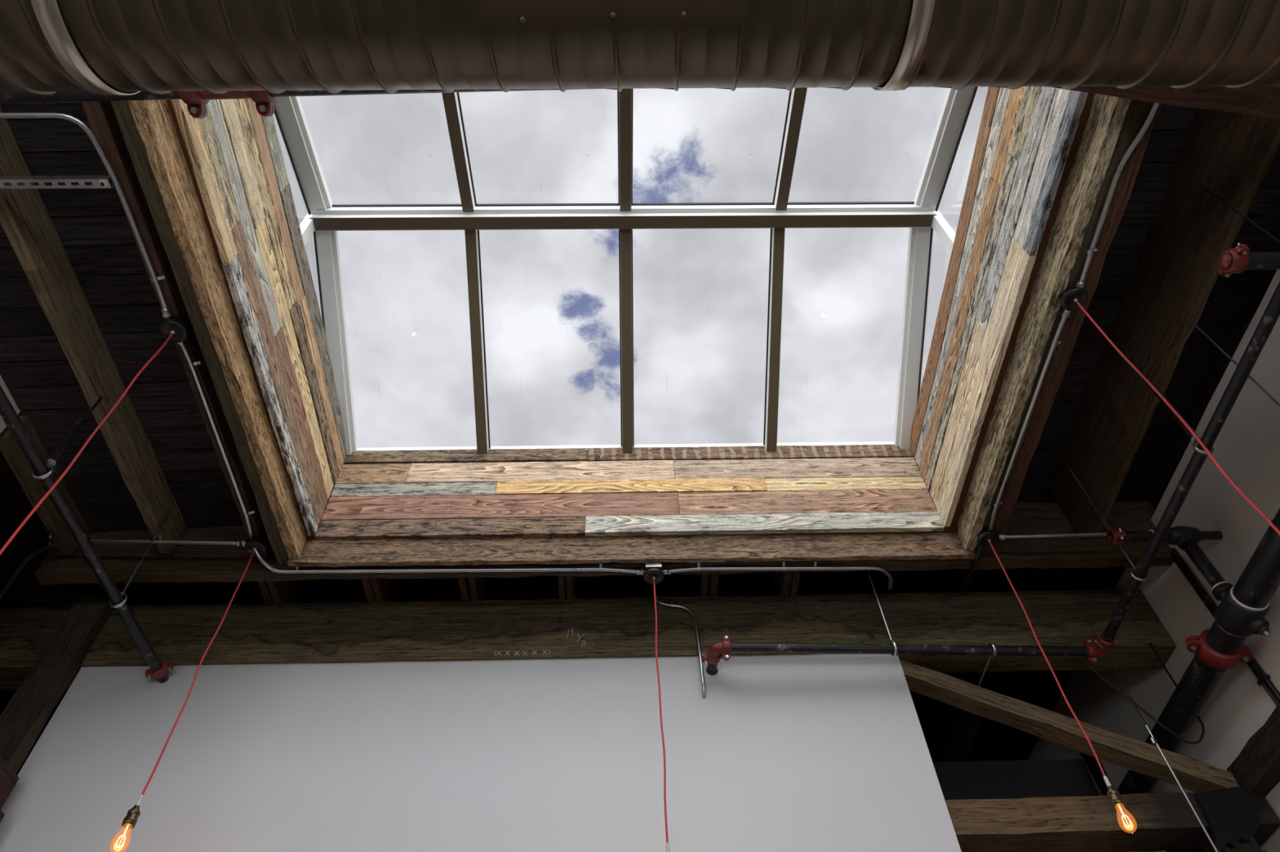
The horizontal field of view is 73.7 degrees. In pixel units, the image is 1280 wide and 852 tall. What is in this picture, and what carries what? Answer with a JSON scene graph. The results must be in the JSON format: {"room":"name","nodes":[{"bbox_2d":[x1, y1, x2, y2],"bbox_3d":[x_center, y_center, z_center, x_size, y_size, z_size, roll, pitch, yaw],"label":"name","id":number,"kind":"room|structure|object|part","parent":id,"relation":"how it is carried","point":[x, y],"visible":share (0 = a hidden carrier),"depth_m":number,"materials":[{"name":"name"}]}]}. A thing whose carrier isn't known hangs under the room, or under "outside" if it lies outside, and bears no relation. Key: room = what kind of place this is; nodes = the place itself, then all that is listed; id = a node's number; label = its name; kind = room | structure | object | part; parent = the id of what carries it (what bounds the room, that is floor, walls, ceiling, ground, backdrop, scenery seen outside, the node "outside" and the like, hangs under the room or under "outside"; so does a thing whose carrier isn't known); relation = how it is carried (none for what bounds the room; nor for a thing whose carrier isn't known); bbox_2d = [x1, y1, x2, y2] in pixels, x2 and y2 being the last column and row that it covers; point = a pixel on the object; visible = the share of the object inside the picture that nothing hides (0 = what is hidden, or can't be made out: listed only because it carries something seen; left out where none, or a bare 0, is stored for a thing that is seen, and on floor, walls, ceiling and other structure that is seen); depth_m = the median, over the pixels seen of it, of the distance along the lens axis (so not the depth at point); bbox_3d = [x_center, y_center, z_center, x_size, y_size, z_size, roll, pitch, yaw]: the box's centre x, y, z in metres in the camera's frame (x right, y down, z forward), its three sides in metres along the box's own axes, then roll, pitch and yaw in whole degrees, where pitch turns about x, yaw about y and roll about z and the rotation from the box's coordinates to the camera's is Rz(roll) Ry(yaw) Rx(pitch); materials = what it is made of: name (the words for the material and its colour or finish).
{"room":"industrial loft interior","nodes":[
{"label":"industrial loft interior","id":0,"kind":"room"},
{"bbox_2d":[0,361,21,433],"bbox_3d":[-2.895,-1.581,-0.168,0.100,5.010,7.520,-1,-52,-1],"label":"wall","id":1,"kind":"structure","parent":0,"point":[2,425],"depth_m":3.94,"materials":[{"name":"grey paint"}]},
{"bbox_2d":[0,88,587,118],"bbox_3d":[-0.911,-0.986,2.445,4.496,0.122,0.196,-1,-52,-1],"label":"pipe","id":2,"kind":"object","parent":1,"relation":"attached to","point":[196,102],"visible":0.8,"depth_m":2.43,"materials":[{"name":"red metal"}]},
{"bbox_2d":[0,653,961,851],"bbox_3d":[-0.690,2.537,2.683,4.142,4.400,0.100,-1,-52,-1],"label":"wall","id":3,"kind":"structure","parent":0,"point":[818,753],"depth_m":3.91,"materials":[{"name":"paint"}]},
{"bbox_2d":[0,385,173,684],"bbox_3d":[-2.390,0.216,3.439,0.122,0.093,2.661,-2,-52,0],"label":"pipe","id":4,"kind":"object","parent":3,"relation":"attached to","point":[158,669],"visible":0.99,"depth_m":3.63,"materials":[{"name":"black metal"}]},
{"bbox_2d":[0,589,1176,690],"bbox_3d":[-0.358,1.133,4.562,6.275,0.390,0.196,-1,-52,-1],"label":"header beam","id":5,"kind":"structure","parent":3,"relation":"on","point":[362,632],"depth_m":4.50,"materials":[{"name":"wood"}]},
{"bbox_2d":[257,581,274,604],"bbox_3d":[-2.012,0.829,4.665,0.038,0.234,0.420,-1,-52,-1],"label":"rafter tail","id":6,"kind":"object","parent":5,"relation":"on","point":[266,595],"visible":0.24,"depth_m":4.57,"materials":[{"name":"brown wood"}]},
{"bbox_2d":[266,580,299,603],"bbox_3d":[-1.963,0.829,4.665,0.042,0.235,0.420,-1,-52,-1],"label":"rafter tail","id":7,"kind":"object","parent":5,"relation":"on","point":[281,592],"visible":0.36,"depth_m":4.65,"materials":[{"name":"brown wood"}]},
{"bbox_2d":[360,578,376,601],"bbox_3d":[-1.462,0.815,4.688,0.042,0.261,0.420,-1,-52,-1],"label":"rafter tail","id":8,"kind":"object","parent":5,"relation":"on","point":[370,596],"visible":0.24,"depth_m":4.58,"materials":[{"name":"brown wood"}]},
{"bbox_2d":[369,577,396,602],"bbox_3d":[-1.415,0.816,4.688,0.043,0.258,0.420,-1,-52,-1],"label":"rafter tail","id":9,"kind":"object","parent":5,"relation":"on","point":[384,589],"visible":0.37,"depth_m":4.66,"materials":[{"name":"brown wood"}]},
{"bbox_2d":[457,577,471,600],"bbox_3d":[-0.951,0.803,4.708,0.043,0.282,0.420,-1,-52,-1],"label":"rafter tail","id":10,"kind":"object","parent":5,"relation":"on","point":[464,584],"visible":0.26,"depth_m":4.61,"materials":[{"name":"brown wood"}]},
{"bbox_2d":[467,577,485,600],"bbox_3d":[-0.903,0.802,4.710,0.040,0.286,0.420,-1,-52,-1],"label":"rafter tail","id":11,"kind":"object","parent":5,"relation":"on","point":[477,584],"visible":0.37,"depth_m":4.64,"materials":[{"name":"brown wood"}]},
{"bbox_2d":[557,576,567,599],"bbox_3d":[-0.429,0.789,4.731,0.040,0.310,0.420,-1,-52,-1],"label":"rafter tail","id":12,"kind":"object","parent":5,"relation":"on","point":[562,581],"visible":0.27,"depth_m":4.61,"materials":[{"name":"brown wood"}]},
{"bbox_2d":[565,576,577,599],"bbox_3d":[-0.381,0.789,4.732,0.042,0.309,0.420,-1,-52,-1],"label":"rafter tail","id":13,"kind":"object","parent":5,"relation":"on","point":[571,581],"visible":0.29,"depth_m":4.63,"materials":[{"name":"brown wood"}]},
{"bbox_2d":[696,574,709,596],"bbox_3d":[0.351,0.769,4.764,0.042,0.346,0.420,-1,-52,-1],"label":"rafter tail","id":14,"kind":"object","parent":5,"relation":"on","point":[702,580],"visible":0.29,"depth_m":4.65,"materials":[{"name":"brown wood"}]},
{"bbox_2d":[707,574,719,596],"bbox_3d":[0.398,0.769,4.765,0.041,0.347,0.420,-1,-52,-1],"label":"rafter tail","id":15,"kind":"object","parent":5,"relation":"on","point":[713,579],"visible":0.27,"depth_m":4.63,"materials":[{"name":"brown wood"}]},
{"bbox_2d":[771,572,792,595],"bbox_3d":[0.792,0.758,4.783,0.041,0.367,0.420,-1,-52,-1],"label":"rafter tail","id":16,"kind":"object","parent":5,"relation":"on","point":[781,580],"visible":0.29,"depth_m":4.68,"materials":[{"name":"brown wood"}]},
{"bbox_2d":[788,572,800,595],"bbox_3d":[0.839,0.757,4.785,0.042,0.365,0.420,-1,-52,-1],"label":"rafter tail","id":17,"kind":"object","parent":5,"relation":"on","point":[795,575],"visible":0.24,"depth_m":4.63,"materials":[{"name":"brown wood"}]},
{"bbox_2d":[655,595,706,697],"bbox_3d":[0.200,1.128,4.411,0.229,0.627,0.052,-1,-52,-1],"label":"conduit","id":18,"kind":"object","parent":3,"relation":"attached to","point":[671,605],"visible":0.98,"depth_m":4.43,"materials":[{"name":"metal"}]},
{"bbox_2d":[700,633,1118,675],"bbox_3d":[1.340,1.144,4.256,2.078,0.146,0.245,-1,-52,-1],"label":"pipe","id":19,"kind":"object","parent":3,"relation":"attached to","point":[723,649],"visible":0.96,"depth_m":4.21,"materials":[{"name":"black metal"}]},
{"bbox_2d":[867,573,897,656],"bbox_3d":[1.249,0.966,4.384,0.035,0.491,0.098,-12,-53,7],"label":"hanger","id":20,"kind":"object","parent":19,"relation":"attached to","point":[891,642],"visible":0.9,"depth_m":4.32,"materials":[{"name":"metal"}]},
{"bbox_2d":[977,643,996,686],"bbox_3d":[1.740,1.209,4.301,0.022,0.090,0.298,4,-53,-5],"label":"hanger","id":21,"kind":"object","parent":19,"relation":"attached to","point":[993,645],"visible":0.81,"depth_m":4.26,"materials":[{"name":"metal"}]},
{"bbox_3d":[1.735,1.246,4.307,0.009,0.053,0.233,5,-53,-6],"label":"rod","id":22,"kind":"part","parent":21,"relation":"part of","materials":[{"name":"metal"}]},
{"bbox_2d":[0,102,1161,775],"bbox_3d":[-0.106,0.177,4.513,8.380,0.444,6.820,-1,-52,-1],"label":"ceiling","id":23,"kind":"structure","parent":0,"point":[91,225],"depth_m":4.29,"materials":[{"name":"brown wood"}]},
{"bbox_2d":[0,415,89,555],"bbox_3d":[-2.933,0.306,4.209,0.073,0.185,0.765,-1,-52,-1],"label":"joist","id":24,"kind":"object","parent":23,"relation":"attached to","point":[33,488],"visible":0.61,"depth_m":4.14,"materials":[{"name":"brown wood"}]},
{"bbox_2d":[0,105,186,554],"bbox_3d":[-2.430,-0.833,3.365,0.068,0.212,3.605,-1,-52,-1],"label":"joist","id":25,"kind":"object","parent":23,"relation":"attached to","point":[25,220],"visible":0.98,"depth_m":3.69,"materials":[{"name":"brown wood"}]},
{"bbox_2d":[31,396,102,479],"bbox_3d":[-2.399,0.040,3.594,0.071,0.524,0.055,-1,-52,-1],"label":"hanger","id":26,"kind":"object","parent":25,"relation":"hanging from","point":[80,423],"visible":0.91,"depth_m":3.54,"materials":[{"name":"metal"}]},
{"bbox_2d":[47,458,56,466],"bbox_3d":[-2.392,0.148,3.471,0.033,0.009,0.033,-1,-52,-1],"label":"washer","id":27,"kind":"object","parent":26,"relation":"in","point":[51,461],"depth_m":3.47,"materials":[{"name":"white paint"}]},
{"bbox_2d":[108,511,170,608],"bbox_3d":[-2.385,0.628,4.110,0.071,0.625,0.018,-1,-52,-1],"label":"hanger","id":28,"kind":"object","parent":25,"relation":"hanging from","point":[122,593],"visible":0.81,"depth_m":4.03,"materials":[{"name":"metal"}]},
{"bbox_3d":[-2.390,0.608,4.137,0.017,0.558,0.009,-1,-52,-1],"label":"rod","id":29,"kind":"part","parent":28,"relation":"part of","materials":[{"name":"metal"}]},
{"bbox_2d":[80,101,271,557],"bbox_3d":[-1.927,-0.837,3.375,0.072,0.268,3.605,-1,-52,-1],"label":"joist","id":30,"kind":"object","parent":23,"relation":"attached to","point":[100,115],"visible":0.44,"depth_m":3.44,"materials":[{"name":"brown wood"}]},
{"bbox_2d":[0,175,114,189],"bbox_3d":[-2.444,-0.890,3.125,1.000,0.043,0.036,-1,-52,-1],"label":"channel","id":31,"kind":"object","parent":30,"relation":"attached to","point":[98,181],"visible":1,"depth_m":3.12,"materials":[{"name":"white paint"}]},
{"bbox_2d":[98,180,106,187],"bbox_3d":[-1.966,-0.886,3.125,0.029,0.003,0.029,20,-56,-16],"label":"washer","id":32,"kind":"object","parent":31,"relation":"in","point":[102,184],"depth_m":3.12,"materials":[{"name":"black metal"}]},
{"bbox_2d":[0,112,172,319],"bbox_3d":[-1.995,-0.822,3.202,0.345,0.034,0.948,-22,-55,15],"label":"conduit","id":33,"kind":"object","parent":30,"relation":"attached to","point":[166,314],"visible":0.97,"depth_m":3.14,"materials":[{"name":"metal"}]},
{"bbox_2d":[0,316,189,555],"bbox_3d":[-1.887,0.108,2.849,0.105,1.712,0.105,-1,-52,-1],"label":"pendant lamp","id":34,"kind":"object","parent":30,"relation":"hanging from","point":[175,330],"visible":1,"depth_m":3.27,"materials":[{"name":"red fabric"}]},
{"bbox_2d":[0,534,245,599],"bbox_3d":[-2.703,0.634,4.277,1.487,0.062,0.318,-13,-53,8],"label":"conduit","id":35,"kind":"object","parent":30,"relation":"attached to","point":[238,543],"visible":0.98,"depth_m":4.24,"materials":[{"name":"metal"}]},
{"bbox_2d":[115,535,267,848],"bbox_3d":[-1.899,1.058,3.673,0.105,1.562,0.105,-1,-52,-1],"label":"pendant lamp","id":36,"kind":"object","parent":30,"relation":"hanging from","point":[258,543],"visible":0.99,"depth_m":3.60,"materials":[{"name":"red fabric"}]},
{"bbox_2d":[121,804,140,828],"bbox_3d":[-1.882,1.446,3.167,0.047,0.078,0.047,-1,-52,-1],"label":"socket","id":37,"kind":"object","parent":36,"relation":"attached to","point":[130,821],"depth_m":3.15,"materials":[{"name":"brown metal"}]},
{"bbox_3d":[-1.902,1.009,3.734,0.016,1.289,0.020,-19,-54,12],"label":"cord","id":38,"kind":"part","parent":36,"relation":"part of","materials":[{"name":"red fabric"}]},
{"bbox_2d":[176,340,254,538],"bbox_3d":[-1.915,0.103,3.915,0.070,0.034,1.227,-1,-52,-1],"label":"conduit","id":39,"kind":"object","parent":30,"relation":"attached to","point":[189,362],"visible":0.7,"depth_m":3.85,"materials":[{"name":"metal"}]},
{"bbox_2d":[110,100,288,564],"bbox_3d":[-1.796,-0.823,3.358,0.077,0.327,3.605,-1,-52,-1],"label":"joist","id":40,"kind":"object","parent":23,"relation":"attached to","point":[135,144],"visible":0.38,"depth_m":3.43,"materials":[{"name":"brown wood"}]},
{"bbox_2d":[34,501,1176,585],"bbox_3d":[-0.106,0.612,4.544,5.890,0.435,0.094,-1,-52,-1],"label":"beam","id":41,"kind":"structure","parent":23,"relation":"attached to","point":[185,563],"depth_m":4.41,"materials":[{"name":"brown wood"}]},
{"bbox_2d":[254,549,645,575],"bbox_3d":[-0.950,0.717,4.331,1.968,0.074,0.130,2,-53,-4],"label":"conduit","id":42,"kind":"object","parent":41,"relation":"attached to","point":[641,571],"visible":1,"depth_m":4.32,"materials":[{"name":"metal"}]},
{"bbox_2d":[643,562,670,851],"bbox_3d":[0.089,1.227,3.725,0.105,1.637,0.106,-1,-52,-1],"label":"pendant lamp","id":43,"kind":"object","parent":41,"relation":"hanging from","point":[653,575],"visible":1,"depth_m":4.04,"materials":[{"name":"metal"}]},
{"bbox_3d":[0.086,1.183,3.781,0.018,1.349,0.021,21,-56,-17],"label":"cord","id":44,"kind":"part","parent":43,"relation":"part of","materials":[{"name":"red fabric"}]},
{"bbox_2d":[661,561,893,590],"bbox_3d":[0.738,0.739,4.405,1.260,0.078,0.191,7,-53,-7],"label":"conduit","id":45,"kind":"object","parent":41,"relation":"attached to","point":[666,571],"visible":0.98,"depth_m":4.37,"materials":[{"name":"metal"}]},
{"bbox_2d":[960,546,984,591],"bbox_3d":[1.740,0.751,4.496,0.046,0.136,0.476,-4,-52,1],"label":"conduit","id":46,"kind":"object","parent":41,"relation":"attached to","point":[979,553],"visible":1,"depth_m":4.42,"materials":[{"name":"black metal"}]},
{"bbox_2d":[1057,568,1146,724],"bbox_3d":[2.202,1.024,4.105,0.004,0.938,0.004,-1,-52,-1],"label":"rod","id":47,"kind":"object","parent":41,"relation":"hanging from","point":[1058,568],"visible":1,"depth_m":4.05,"materials":[{"name":"black metal"}]},
{"bbox_2d":[933,759,1126,851],"bbox_3d":[2.043,3.498,3.574,1.575,4.500,0.080,-1,-52,-1],"label":"wall","id":48,"kind":"structure","parent":0,"point":[1020,779],"depth_m":5.24,"materials":[{"name":"grey paint"}]},
{"bbox_2d":[1020,104,1279,502],"bbox_3d":[2.899,-1.087,3.817,2.378,0.162,3.935,-1,-52,-1],"label":"ceiling","id":49,"kind":"structure","parent":0,"point":[1172,124],"depth_m":4.15,"materials":[{"name":"brown wood"}]},
{"bbox_2d":[973,99,1142,554],"bbox_3d":[1.749,-0.914,3.509,0.057,0.494,3.605,-1,-52,-1],"label":"joist","id":50,"kind":"object","parent":49,"relation":"attached to","point":[1130,120],"visible":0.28,"depth_m":3.34,"materials":[{"name":"brown wood"}]},
{"bbox_2d":[982,101,1162,553],"bbox_3d":[1.813,-0.917,3.513,0.091,0.497,3.605,-1,-52,-1],"label":"joist","id":51,"kind":"object","parent":49,"relation":"attached to","point":[1062,353],"visible":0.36,"depth_m":3.63,"materials":[{"name":"brown wood"}]},
{"bbox_2d":[988,308,1071,530],"bbox_3d":[1.757,0.021,3.895,0.052,0.034,1.300,-1,-52,-1],"label":"conduit","id":52,"kind":"object","parent":51,"relation":"attached to","point":[1065,313],"visible":0.92,"depth_m":3.82,"materials":[{"name":"metal"}]},
{"bbox_2d":[998,532,1106,540],"bbox_3d":[2.062,0.556,4.301,0.570,0.034,0.038,-1,-52,-1],"label":"conduit","id":53,"kind":"object","parent":51,"relation":"attached to","point":[1002,536],"visible":0.98,"depth_m":4.29,"materials":[{"name":"metal"}]},
{"bbox_2d":[977,527,1131,826],"bbox_3d":[1.770,1.012,3.711,0.105,1.540,0.105,-1,-52,-1],"label":"pendant lamp","id":54,"kind":"object","parent":51,"relation":"hanging from","point":[986,538],"visible":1,"depth_m":3.65,"materials":[{"name":"red fabric"}]},
{"bbox_3d":[1.767,0.965,3.774,0.018,1.267,0.018,-1,-52,-1],"label":"cord","id":55,"kind":"part","parent":54,"relation":"part of","materials":[{"name":"red fabric"}]},
{"bbox_2d":[1106,785,1125,808],"bbox_3d":[1.786,1.394,3.214,0.047,0.078,0.047,-1,-52,-1],"label":"socket","id":56,"kind":"object","parent":54,"relation":"attached to","point":[1117,802],"depth_m":3.19,"materials":[{"name":"brown metal"}]},
{"bbox_2d":[1075,102,1159,288],"bbox_3d":[1.782,-0.849,3.228,0.060,0.034,0.784,1,-53,-3],"label":"conduit","id":57,"kind":"object","parent":51,"relation":"attached to","point":[1090,252],"visible":0.92,"depth_m":3.20,"materials":[{"name":"metal"}]},
{"bbox_2d":[1059,284,1279,536],"bbox_3d":[1.781,-0.032,2.831,0.105,1.665,0.105,-1,-52,-1],"label":"pendant lamp","id":58,"kind":"object","parent":51,"relation":"hanging from","point":[1073,298],"visible":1,"depth_m":3.14,"materials":[{"name":"red fabric"}]},
{"bbox_2d":[1047,108,1279,540],"bbox_3d":[2.346,-0.955,3.567,0.052,0.436,3.605,-1,-52,-1],"label":"joist","id":59,"kind":"object","parent":49,"relation":"attached to","point":[1224,152],"visible":0.91,"depth_m":3.82,"materials":[{"name":"brown wood"}]},
{"bbox_2d":[1070,470,1148,582],"bbox_3d":[2.304,0.475,4.237,0.071,0.779,0.017,-1,-52,-1],"label":"hanger","id":60,"kind":"object","parent":59,"relation":"hanging from","point":[1133,567],"visible":0.81,"depth_m":4.15,"materials":[{"name":"metal"}]},
{"bbox_2d":[1146,378,1213,455],"bbox_3d":[2.303,-0.050,3.677,0.071,0.527,0.038,-1,-52,-1],"label":"hanger","id":61,"kind":"object","parent":59,"relation":"hanging from","point":[1186,430],"visible":0.61,"depth_m":3.63,"materials":[{"name":"metal"}]},
{"bbox_2d":[1191,435,1199,442],"bbox_3d":[2.309,0.053,3.548,0.033,0.009,0.033,-1,-52,-1],"label":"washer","id":62,"kind":"object","parent":61,"relation":"in","point":[1193,438],"depth_m":3.55,"materials":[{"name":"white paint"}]},
{"bbox_2d":[1188,176,1279,244],"bbox_3d":[2.295,-0.802,3.257,0.071,0.777,0.017,-1,-52,-1],"label":"hanger","id":63,"kind":"object","parent":59,"relation":"hanging from","point":[1213,194],"visible":1,"depth_m":3.29,"materials":[{"name":"metal"}]},
{"bbox_2d":[1102,242,1279,642],"bbox_3d":[2.189,-0.040,3.398,0.319,0.089,2.853,-1,-52,-1],"label":"pipe","id":64,"kind":"object","parent":63,"relation":"hanging from","point":[1237,260],"visible":0.99,"depth_m":3.36,"materials":[{"name":"black metal"}]},
{"bbox_2d":[1088,123,1279,539],"bbox_3d":[2.391,-0.960,3.574,0.057,0.430,3.605,-1,-52,-1],"label":"joist","id":65,"kind":"object","parent":49,"relation":"attached to","point":[1272,148],"visible":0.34,"depth_m":3.69,"materials":[{"name":"brown wood"}]},
{"bbox_2d":[1195,324,1279,407],"bbox_3d":[2.438,-0.060,3.229,0.008,1.267,0.008,-1,-52,-1],"label":"rod","id":66,"kind":"object","parent":65,"relation":"hanging from","point":[1197,326],"visible":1,"depth_m":3.49,"materials":[{"name":"metal"}]},
{"bbox_2d":[1028,269,1279,851],"bbox_3d":[2.899,-0.115,1.080,0.100,4.903,11.300,-1,-52,-1],"label":"wall","id":67,"kind":"structure","parent":0,"point":[1246,447],"depth_m":4.11,"materials":[{"name":"grey paint"}]},
{"bbox_2d":[0,0,1279,95],"bbox_3d":[0.097,-0.938,1.856,5.530,0.401,0.415,-1,-52,-1],"label":"spiral duct","id":68,"kind":"object","parent":67,"relation":"attached to","point":[104,47],"visible":1,"depth_m":1.75,"materials":[{"name":"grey metal"}]},
{"bbox_3d":[-0.053,-0.932,1.708,0.524,0.161,0.223,-1,-52,-1],"label":"saddle plate","id":69,"kind":"part","parent":68,"relation":"part of","materials":[{"name":"grey metal"}]},
{"bbox_2d":[1079,751,1113,795],"bbox_3d":[2.778,2.064,5.153,0.134,0.485,0.086,-1,-52,-1],"label":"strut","id":70,"kind":"object","parent":67,"relation":"attached to","point":[1091,762],"visible":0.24,"depth_m":5.12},
{"bbox_2d":[1054,85,1279,120],"bbox_3d":[2.168,-1.162,2.974,1.657,0.072,0.158,5,-53,-6],"label":"wooden beam","id":71,"kind":"structure","parent":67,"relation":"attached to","point":[1260,101],"depth_m":2.95,"materials":[{"name":"brown wood"}]},
{"bbox_2d":[1105,507,1279,795],"bbox_3d":[2.535,0.083,3.412,0.540,0.649,5.465,-1,-52,-1],"label":"pipe","id":72,"kind":"object","parent":67,"relation":"attached to","point":[1244,606],"visible":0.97,"depth_m":3.87,"materials":[{"name":"black metal"}]},
{"bbox_2d":[1080,642,1204,744],"bbox_3d":[2.476,1.260,4.074,0.624,0.692,0.201,15,-55,-13],"label":"cable","id":73,"kind":"object","parent":72,"relation":"attached to","point":[1201,738],"visible":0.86,"depth_m":3.96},
{"bbox_2d":[1165,702,1279,851],"bbox_3d":[2.761,0.326,2.884,0.114,0.158,5.200,-1,-52,-1],"label":"beam","id":74,"kind":"structure","parent":67,"relation":"attached to","point":[1256,768],"depth_m":3.74,"materials":[{"name":"brown wood"}]},
{"bbox_2d":[1170,551,1279,705],"bbox_3d":[2.796,1.470,3.396,0.029,2.650,0.026,-1,-52,-1],"label":"conduit","id":75,"kind":"object","parent":67,"relation":"attached to","point":[1260,682],"visible":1,"depth_m":4.14,"materials":[{"name":"black metal"}]},
{"bbox_2d":[1171,547,1279,701],"bbox_3d":[2.796,1.445,3.377,0.029,2.650,0.026,-1,-52,-1],"label":"conduit","id":76,"kind":"object","parent":67,"relation":"attached to","point":[1266,677],"visible":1,"depth_m":4.13,"materials":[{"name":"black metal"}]},
{"bbox_2d":[1145,724,1218,851],"bbox_3d":[2.223,1.646,3.295,0.020,1.105,0.017,-1,-52,-1],"label":"rod","id":77,"kind":"object","parent":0,"point":[1153,740],"visible":1,"depth_m":3.50,"materials":[{"name":"metal"}]},
{"bbox_3d":[0.040,1.441,-0.973,8.600,0.100,11.500,-1,-52,-1],"label":"floor","id":78,"kind":"structure","parent":0,"visible":0},
{"bbox_2d":[0,598,113,773],"bbox_3d":[-2.850,2.381,2.695,0.187,4.720,0.082,-1,-52,-1],"label":"wooden beam","id":79,"kind":"structure","parent":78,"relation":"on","point":[26,713],"depth_m":4.15,"materials":[{"name":"brown wood"}]},
{"bbox_2d":[0,808,4,822],"bbox_3d":[-2.752,1.248,3.201,0.155,0.162,1.109,-1,-52,-1],"label":"block","id":80,"kind":"object","parent":79,"relation":"attached to","point":[2,814],"visible":1,"depth_m":3.58,"materials":[{"name":"brown wood"}]},
{"bbox_2d":[0,755,19,808],"bbox_3d":[-2.775,0.829,3.089,0.129,0.157,1.908,-1,-52,-1],"label":"block","id":81,"kind":"object","parent":80,"relation":"on","point":[8,778],"visible":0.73,"depth_m":3.65,"materials":[{"name":"brown wood"}]},
{"bbox_2d":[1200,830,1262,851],"bbox_3d":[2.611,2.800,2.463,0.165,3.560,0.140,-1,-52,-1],"label":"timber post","id":82,"kind":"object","parent":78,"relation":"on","point":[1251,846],"visible":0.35,"depth_m":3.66,"materials":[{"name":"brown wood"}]},
{"bbox_2d":[944,792,1279,851],"bbox_3d":[1.959,1.777,3.810,1.662,0.176,0.209,-1,-52,-1],"label":"tie beam","id":83,"kind":"structure","parent":82,"relation":"on","point":[1159,821],"depth_m":3.74,"materials":[{"name":"brown wood"}]},
{"bbox_2d":[899,659,1239,792],"bbox_3d":[2.044,1.473,4.142,1.490,0.790,0.118,-1,-52,-1],"label":"diagonal brace","id":84,"kind":"object","parent":83,"relation":"on","point":[1195,775],"visible":0.87,"depth_m":4.10,"materials":[{"name":"brown wood"}]},
{"bbox_2d":[1193,786,1265,851],"bbox_3d":[2.588,1.721,3.711,0.353,0.316,0.022,-1,-52,-1],"label":"bracket","id":85,"kind":"object","parent":83,"relation":"attached to","point":[1232,815],"visible":0.99,"depth_m":3.73,"materials":[{"name":"black metal"}]},
{"bbox_3d":[-0.075,-4.244,1.117,8.380,0.444,5.030,-1,-52,-1],"label":"ceiling","id":86,"kind":"structure","parent":0,"visible":0},
{"bbox_2d":[166,86,1094,539],"bbox_3d":[-0.037,-1.047,3.723,3.453,0.858,3.565,-1,-52,-1],"label":"curb","id":87,"kind":"object","parent":86,"relation":"attached to","point":[1028,138],"visible":0.88,"depth_m":4.42,"materials":[{"name":"brown wood"}]},
{"bbox_2d":[128,99,306,559],"bbox_3d":[-1.732,-0.760,3.292,0.058,0.164,3.485,-1,-52,-1],"label":"beam","id":88,"kind":"structure","parent":87,"relation":"attached to","point":[153,121],"depth_m":3.46,"materials":[{"name":"brown wood"}]},
{"bbox_2d":[273,86,977,455],"bbox_3d":[-0.069,-1.368,4.133,3.415,0.608,3.565,-1,-52,-1],"label":"frame","id":89,"kind":"structure","parent":87,"relation":"attached to","point":[324,220],"depth_m":4.58,"materials":[{"name":"white paint"}]},
{"bbox_3d":[-1.745,-0.967,4.387,0.047,0.467,0.060,-1,-52,-1],"label":"gable post","id":90,"kind":"part","parent":89,"relation":"part of","materials":[{"name":"white metal"}]},
{"bbox_3d":[-0.072,0.156,5.008,3.275,0.050,0.080,-1,-52,-1],"label":"eave sill","id":91,"kind":"part","parent":89,"relation":"part of","materials":[{"name":"white paint"}]},
{"bbox_3d":[1.602,-1.005,4.467,0.047,0.467,0.060,-1,-52,-1],"label":"gable post","id":92,"kind":"part","parent":89,"relation":"part of","materials":[{"name":"white metal"}]},
{"bbox_2d":[287,533,975,567],"bbox_3d":[-0.025,0.635,4.391,3.482,0.173,0.036,0,-52,-2],"label":"beam","id":93,"kind":"structure","parent":87,"relation":"attached to","point":[939,546],"depth_m":4.37,"materials":[{"name":"brown wood"}]},
{"bbox_2d":[956,93,1131,551],"bbox_3d":[1.701,-0.795,3.378,0.058,0.163,3.495,-1,-52,-1],"label":"beam","id":94,"kind":"structure","parent":87,"relation":"attached to","point":[1088,171],"depth_m":3.54,"materials":[{"name":"brown wood"}]}
]}

